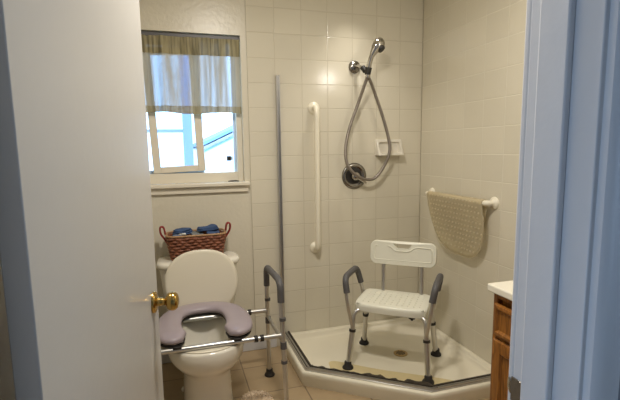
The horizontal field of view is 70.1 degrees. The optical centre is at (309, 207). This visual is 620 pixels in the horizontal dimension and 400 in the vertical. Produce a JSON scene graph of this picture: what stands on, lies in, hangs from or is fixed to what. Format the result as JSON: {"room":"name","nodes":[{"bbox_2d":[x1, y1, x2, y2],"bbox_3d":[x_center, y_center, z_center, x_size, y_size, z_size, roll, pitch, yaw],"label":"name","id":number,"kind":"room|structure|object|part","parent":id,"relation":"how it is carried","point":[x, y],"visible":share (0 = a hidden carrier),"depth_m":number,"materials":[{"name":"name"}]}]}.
{"room":"bathroom","nodes":[
{"label":"bathroom","id":0,"kind":"room"},
{"bbox_2d":[0,260,15,399],"bbox_3d":[-0.844,-0.062,1.472,0.100,2.440,2.336,-3,8,-17],"label":"wall","id":1,"kind":"structure","parent":0,"point":[7,389],"depth_m":0.85,"materials":[{"name":"paint"}]},
{"bbox_2d":[139,0,423,348],"bbox_3d":[-0.189,-0.270,2.945,2.230,2.440,0.130,-3,8,-17],"label":"wall","id":2,"kind":"structure","parent":0,"point":[311,45],"depth_m":2.93,"materials":[{"name":"tile"}]},
{"bbox_2d":[141,31,239,41],"bbox_3d":[-0.765,-1.020,2.627,0.696,0.033,0.020,-3,8,-17],"label":"curtain rod","id":3,"kind":"object","parent":2,"relation":"attached to","point":[146,33],"visible":0.73,"depth_m":2.64,"materials":[{"name":"grey metal"}]},
{"bbox_2d":[141,34,241,113],"bbox_3d":[-0.759,-0.787,2.641,0.690,0.450,0.042,-3,8,-17],"label":"window valance","id":4,"kind":"object","parent":3,"relation":"hanging from","point":[183,75],"visible":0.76,"depth_m":2.66,"materials":[{"name":"fabric"}]},
{"bbox_3d":[-0.759,-0.761,2.645,0.690,0.306,0.040,-3,8,-17],"label":"sheer panel","id":5,"kind":"part","parent":4,"relation":"part of","materials":[{"name":"fabric"}]},
{"bbox_2d":[148,112,249,194],"bbox_3d":[-0.771,-0.564,2.704,0.770,0.959,0.160,-3,8,-17],"label":"window","id":6,"kind":"structure","parent":2,"relation":"in","point":[192,179],"depth_m":2.75,"materials":[{"name":"paint"}]},
{"bbox_3d":[-0.826,-0.590,2.704,0.340,0.761,0.026,-3,8,-17],"label":"sliding sash","id":7,"kind":"part","parent":6,"relation":"part of","materials":[{"name":"glass"}]},
{"bbox_3d":[-0.887,-0.613,2.728,0.428,0.805,0.020,-3,8,-17],"label":"sash","id":8,"kind":"part","parent":6,"relation":"part of","materials":[{"name":"white"}]},
{"bbox_3d":[-0.754,-0.135,2.725,0.770,0.022,0.085,-3,8,-17],"label":"sill","id":9,"kind":"part","parent":6,"relation":"part of","materials":[{"name":"paint"}]},
{"bbox_2d":[161,339,276,363],"bbox_3d":[-0.673,0.940,2.879,0.940,0.075,0.018,-3,8,-17],"label":"baseboard","id":10,"kind":"structure","parent":2,"relation":"attached to","point":[250,346],"depth_m":2.96,"materials":[{"name":"paint"}]},
{"bbox_2d":[275,75,284,316],"bbox_3d":[-0.190,0.014,2.898,0.022,1.710,0.028,-3,8,-17],"label":"channel","id":11,"kind":"object","parent":2,"relation":"attached to","point":[277,77],"visible":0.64,"depth_m":2.87,"materials":[{"name":"metal"}]},
{"bbox_2d":[308,102,320,252],"bbox_3d":[0.046,-0.183,2.918,0.080,1.012,0.080,-3,8,-17],"label":"grab bar","id":12,"kind":"object","parent":2,"relation":"attached to","point":[313,107],"visible":1,"depth_m":2.88,"materials":[{"name":"beige plastic"}]},
{"bbox_3d":[0.210,-0.283,3.002,1.233,2.440,0.006,-3,8,-17],"label":"tile panel","id":13,"kind":"part","parent":2,"relation":"part of","materials":[{"name":"white tile"}]},
{"bbox_2d":[342,163,366,188],"bbox_3d":[0.315,-0.212,3.010,0.180,0.180,0.059,-3,8,-17],"label":"shower valve","id":14,"kind":"object","parent":2,"relation":"attached to","point":[352,182],"visible":0.76,"depth_m":3.02,"materials":[{"name":"silver metal"}]},
{"bbox_2d":[344,37,390,180],"bbox_3d":[0.387,-0.629,2.926,0.285,0.913,0.189,2,8,20],"label":"shower","id":15,"kind":"object","parent":2,"relation":"attached to","point":[378,46],"visible":1,"depth_m":2.92,"materials":[{"name":"silver metal"}]},
{"bbox_2d":[375,139,403,155],"bbox_3d":[0.555,-0.414,3.052,0.194,0.110,0.069,-3,8,-17],"label":"soap dish","id":16,"kind":"object","parent":2,"relation":"attached to","point":[381,146],"visible":0.95,"depth_m":3.06,"materials":[{"name":"white ceramic"}]},
{"bbox_2d":[162,346,489,399],"bbox_3d":[0.002,1.255,0.927,4.200,0.050,4.420,-3,8,-17],"label":"floor","id":17,"kind":"structure","parent":0,"point":[248,374],"depth_m":2.57,"materials":[{"name":"tile"}]},
{"bbox_2d":[157,249,243,399],"bbox_3d":[-0.584,0.646,2.448,0.480,0.768,0.780,-3,8,-17],"label":"toilet","id":18,"kind":"object","parent":17,"relation":"on","point":[202,275],"visible":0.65,"depth_m":2.52,"materials":[{"name":"white ceramic"}]},
{"bbox_2d":[159,222,230,260],"bbox_3d":[-0.681,0.199,2.661,0.420,0.202,0.207,-3,8,-17],"label":"wicker basket","id":19,"kind":"object","parent":18,"relation":"on","point":[177,245],"visible":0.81,"depth_m":2.58,"materials":[{"name":"brown wicker"}]},
{"bbox_3d":[-0.858,0.165,2.602,0.050,0.114,0.047,-3,8,-17],"label":"handle","id":20,"kind":"part","parent":19,"relation":"part of","materials":[{"name":"red wicker"}]},
{"bbox_2d":[190,231,202,234],"bbox_3d":[-0.677,0.171,2.659,0.086,0.051,0.121,-3,8,-17],"label":"washcloth","id":21,"kind":"object","parent":19,"relation":"in","point":[194,232],"visible":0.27,"depth_m":2.65,"materials":[{"name":"white fabric"}]},
{"bbox_2d":[197,224,218,231],"bbox_3d":[-0.619,0.125,2.692,0.132,0.033,0.080,-4,8,-25],"label":"washcloth","id":22,"kind":"object","parent":19,"relation":"in","point":[210,227],"visible":1,"depth_m":2.67,"materials":[{"name":"blue fabric"}]},
{"bbox_2d":[206,229,219,233],"bbox_3d":[-0.586,0.166,2.691,0.089,0.059,0.121,-3,8,-17],"label":"washcloth","id":23,"kind":"object","parent":19,"relation":"in","point":[216,230],"visible":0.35,"depth_m":2.66,"materials":[{"name":"fabric"}]},
{"bbox_3d":[-0.505,0.146,2.709,0.050,0.114,0.047,-3,8,-17],"label":"handle","id":24,"kind":"part","parent":19,"relation":"part of","materials":[{"name":"red wicker"}]},
{"bbox_3d":[-0.773,0.181,2.630,0.098,0.049,0.122,-3,8,-17],"label":"washcloth","id":25,"kind":"object","parent":19,"relation":"in","visible":0},
{"bbox_2d":[172,227,192,234],"bbox_3d":[-0.761,0.141,2.650,0.116,0.035,0.080,-2,8,-9],"label":"washcloth","id":26,"kind":"object","parent":25,"relation":"on","point":[178,230],"visible":1,"depth_m":2.62,"materials":[{"name":"blue fabric"}]},
{"bbox_3d":[-0.672,0.320,2.676,0.480,0.041,0.215,-3,8,-17],"label":"tank lid","id":27,"kind":"part","parent":18,"relation":"part of","materials":[{"name":"white ceramic"}]},
{"bbox_3d":[-0.670,0.474,2.701,0.450,0.275,0.191,-3,8,-17],"label":"tank","id":28,"kind":"part","parent":18,"relation":"part of","materials":[{"name":"white ceramic"}]},
{"bbox_3d":[-0.623,0.440,2.564,0.412,0.388,0.062,-3,8,-17],"label":"lid","id":29,"kind":"part","parent":18,"relation":"part of","materials":[{"name":"plastic"}]},
{"bbox_3d":[-0.553,0.847,2.381,0.398,0.388,0.587,-3,8,-17],"label":"bowl","id":30,"kind":"part","parent":18,"relation":"part of","materials":[{"name":"white ceramic"}]},
{"bbox_2d":[159,265,288,399],"bbox_3d":[-0.549,0.698,2.324,0.812,0.699,0.551,-3,8,-17],"label":"frame","id":31,"kind":"object","parent":17,"relation":"on","point":[238,326],"visible":0.76,"depth_m":2.24,"materials":[{"name":"plastic"}]},
{"bbox_3d":[-0.560,0.620,2.342,0.472,0.009,0.477,-3,8,-17],"label":"seat","id":32,"kind":"part","parent":31,"relation":"part of","materials":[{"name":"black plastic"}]},
{"bbox_3d":[-0.561,0.597,2.341,0.487,0.048,0.488,-3,8,-17],"label":"padded seat","id":33,"kind":"part","parent":31,"relation":"part of","materials":[{"name":"plastic"}]},
{"bbox_3d":[-0.491,0.667,2.128,0.730,0.025,0.024,-3,8,-17],"label":"cross rail","id":34,"kind":"part","parent":31,"relation":"part of","materials":[{"name":"metal"}]},
{"bbox_3d":[-0.600,0.621,2.478,0.730,0.025,0.024,-3,8,-17],"label":"cross rail","id":35,"kind":"part","parent":31,"relation":"part of","materials":[{"name":"metal"}]},
{"bbox_3d":[-0.182,0.680,2.397,0.031,0.682,0.439,-3,8,-17],"label":"frame","id":36,"kind":"part","parent":31,"relation":"part of","materials":[{"name":"metal"}]},
{"bbox_2d":[240,390,273,399],"bbox_3d":[-0.445,1.065,2.092,0.653,0.027,0.586,-3,8,-17],"label":"bath mat","id":37,"kind":"object","parent":17,"relation":"on","point":[254,395],"visible":1,"depth_m":2.38,"materials":[{"name":"beige fabric"}]},
{"bbox_2d":[285,317,490,399],"bbox_3d":[0.453,0.932,2.711,1.065,0.102,0.985,-3,8,-17],"label":"shower pan","id":38,"kind":"object","parent":17,"relation":"on","point":[391,366],"visible":0.94,"depth_m":2.65,"materials":[{"name":"plastic"}]},
{"bbox_2d":[342,240,443,384],"bbox_3d":[0.505,0.586,2.647,0.553,0.711,0.423,2,8,22],"label":"chair","id":39,"kind":"object","parent":38,"relation":"on","point":[410,305],"visible":0.98,"depth_m":2.67,"materials":[{"name":"plastic"}]},
{"bbox_3d":[0.280,0.532,2.715,0.067,0.304,0.319,2,8,22],"label":"armrest","id":40,"kind":"part","parent":39,"relation":"part of","materials":[{"name":"metal"}]},
{"bbox_3d":[0.272,0.767,2.624,0.134,0.346,0.043,-4,8,-23],"label":"leg","id":41,"kind":"part","parent":39,"relation":"part of","materials":[{"name":"metal"}]},
{"bbox_3d":[0.508,0.573,2.652,0.424,0.053,0.310,2,8,22],"label":"seat","id":42,"kind":"part","parent":39,"relation":"part of","materials":[{"name":"plastic"}]},
{"bbox_3d":[0.581,0.287,2.748,0.410,0.147,0.040,2,8,23],"label":"backrest","id":43,"kind":"part","parent":39,"relation":"part of","materials":[{"name":"plastic"}]},
{"bbox_3d":[0.642,0.782,2.472,0.043,0.346,0.134,-4,8,-21],"label":"leg","id":44,"kind":"part","parent":39,"relation":"part of","materials":[{"name":"metal"}]},
{"bbox_3d":[0.716,0.550,2.535,0.067,0.303,0.319,2,8,23],"label":"armrest","id":45,"kind":"part","parent":39,"relation":"part of","materials":[{"name":"metal"}]},
{"bbox_2d":[490,293,511,399],"bbox_3d":[1.077,0.743,1.496,0.556,0.782,0.727,-3,8,-17],"label":"base cabinet","id":46,"kind":"object","parent":17,"relation":"on","point":[502,312],"visible":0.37,"depth_m":1.68,"materials":[{"name":"brown wood"}]},
{"bbox_3d":[0.768,0.767,1.593,0.018,0.487,0.328,-3,8,-17],"label":"door","id":47,"kind":"part","parent":46,"relation":"part of","materials":[{"name":"brown wood"}]},
{"bbox_2d":[488,280,512,300],"bbox_3d":[1.070,0.306,1.435,0.561,0.100,0.760,-3,8,-17],"label":"countertop","id":48,"kind":"structure","parent":46,"relation":"on","point":[504,289],"depth_m":1.67,"materials":[{"name":"stone"}]},
{"bbox_3d":[0.763,0.449,1.550,0.018,0.124,0.328,-3,8,-17],"label":"drawer","id":49,"kind":"part","parent":46,"relation":"part of","materials":[{"name":"brown wood"}]},
{"bbox_2d":[418,0,526,363],"bbox_3d":[1.190,-0.175,2.092,0.100,2.440,2.336,-3,8,-17],"label":"wall","id":50,"kind":"structure","parent":0,"point":[473,66],"depth_m":2.65,"materials":[{"name":"tile"}]},
{"bbox_2d":[425,188,498,209],"bbox_3d":[0.910,-0.059,2.749,0.066,0.072,0.694,-3,8,-17],"label":"towel bar","id":51,"kind":"object","parent":50,"relation":"attached to","point":[493,203],"visible":1,"depth_m":2.60,"materials":[{"name":"beige plastic"}]},
{"bbox_3d":[0.452,0.019,0.728,2.136,2.440,0.140,-3,8,-17],"label":"wall","id":52,"kind":"structure","parent":0,"visible":0},
{"bbox_2d":[0,0,178,399],"bbox_3d":[-0.407,0.199,0.983,0.109,2.020,0.775,-2,8,-7],"label":"door","id":53,"kind":"structure","parent":52,"relation":"in","point":[77,250],"depth_m":0.76,"materials":[{"name":"paint"}]},
{"bbox_3d":[-0.429,0.282,1.322,0.073,0.066,0.066,-2,8,-8],"label":"knob","id":54,"kind":"part","parent":53,"relation":"part of","materials":[{"name":"gold metal"}]},
{"bbox_2d":[507,0,619,399],"bbox_3d":[0.418,0.179,0.737,0.082,2.120,0.171,-3,8,-17],"label":"trim","id":55,"kind":"structure","parent":52,"relation":"attached to","point":[565,338],"depth_m":0.67,"materials":[{"name":"paint"}]},
{"bbox_3d":[0.374,0.333,0.806,0.008,0.046,0.049,-2,8,-8],"label":"strike plate","id":56,"kind":"part","parent":55,"relation":"part of","materials":[{"name":"silver metal"}]},
{"bbox_3d":[0.401,0.169,0.813,0.059,2.120,0.014,-3,8,-17],"label":"room casing","id":57,"kind":"part","parent":55,"relation":"part of","materials":[{"name":"paint"}]},
{"bbox_3d":[0.450,0.188,0.667,0.062,2.120,0.017,-3,8,-17],"label":"hall casing","id":58,"kind":"part","parent":55,"relation":"part of","materials":[{"name":"paint"}]},
{"label":"outside","id":59,"kind":"structure","parent":0,"visible":0},
{"bbox_3d":[-2.775,0.113,14.996,28.000,0.050,23.600,-3,8,-17],"label":"ground","id":60,"kind":"structure","parent":59,"visible":0},
{"bbox_2d":[147,114,193,165],"bbox_3d":[-2.005,-0.357,3.566,2.072,3.900,0.080,-3,8,-17],"label":"porch post","id":61,"kind":"object","parent":60,"relation":"on","point":[186,129],"visible":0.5,"depth_m":3.79,"materials":[{"name":"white paint"}]},
{"bbox_3d":[-2.046,-0.607,3.520,1.994,0.028,0.040,-3,8,-17],"label":"rail","id":62,"kind":"part","parent":61,"relation":"part of","materials":[{"name":"blue paint"}]},
{"bbox_3d":[-1.052,-0.410,3.856,0.078,3.900,0.080,-3,8,-17],"label":"post","id":63,"kind":"part","parent":61,"relation":"part of","materials":[{"name":"blue paint"}]},
{"bbox_2d":[193,125,233,182],"bbox_3d":[0.436,-0.882,9.098,5.590,3.400,5.230,-3,8,-17],"label":"house","id":64,"kind":"structure","parent":60,"relation":"on","point":[219,145],"depth_m":5.99,"materials":[{"name":"white"}]}
]}

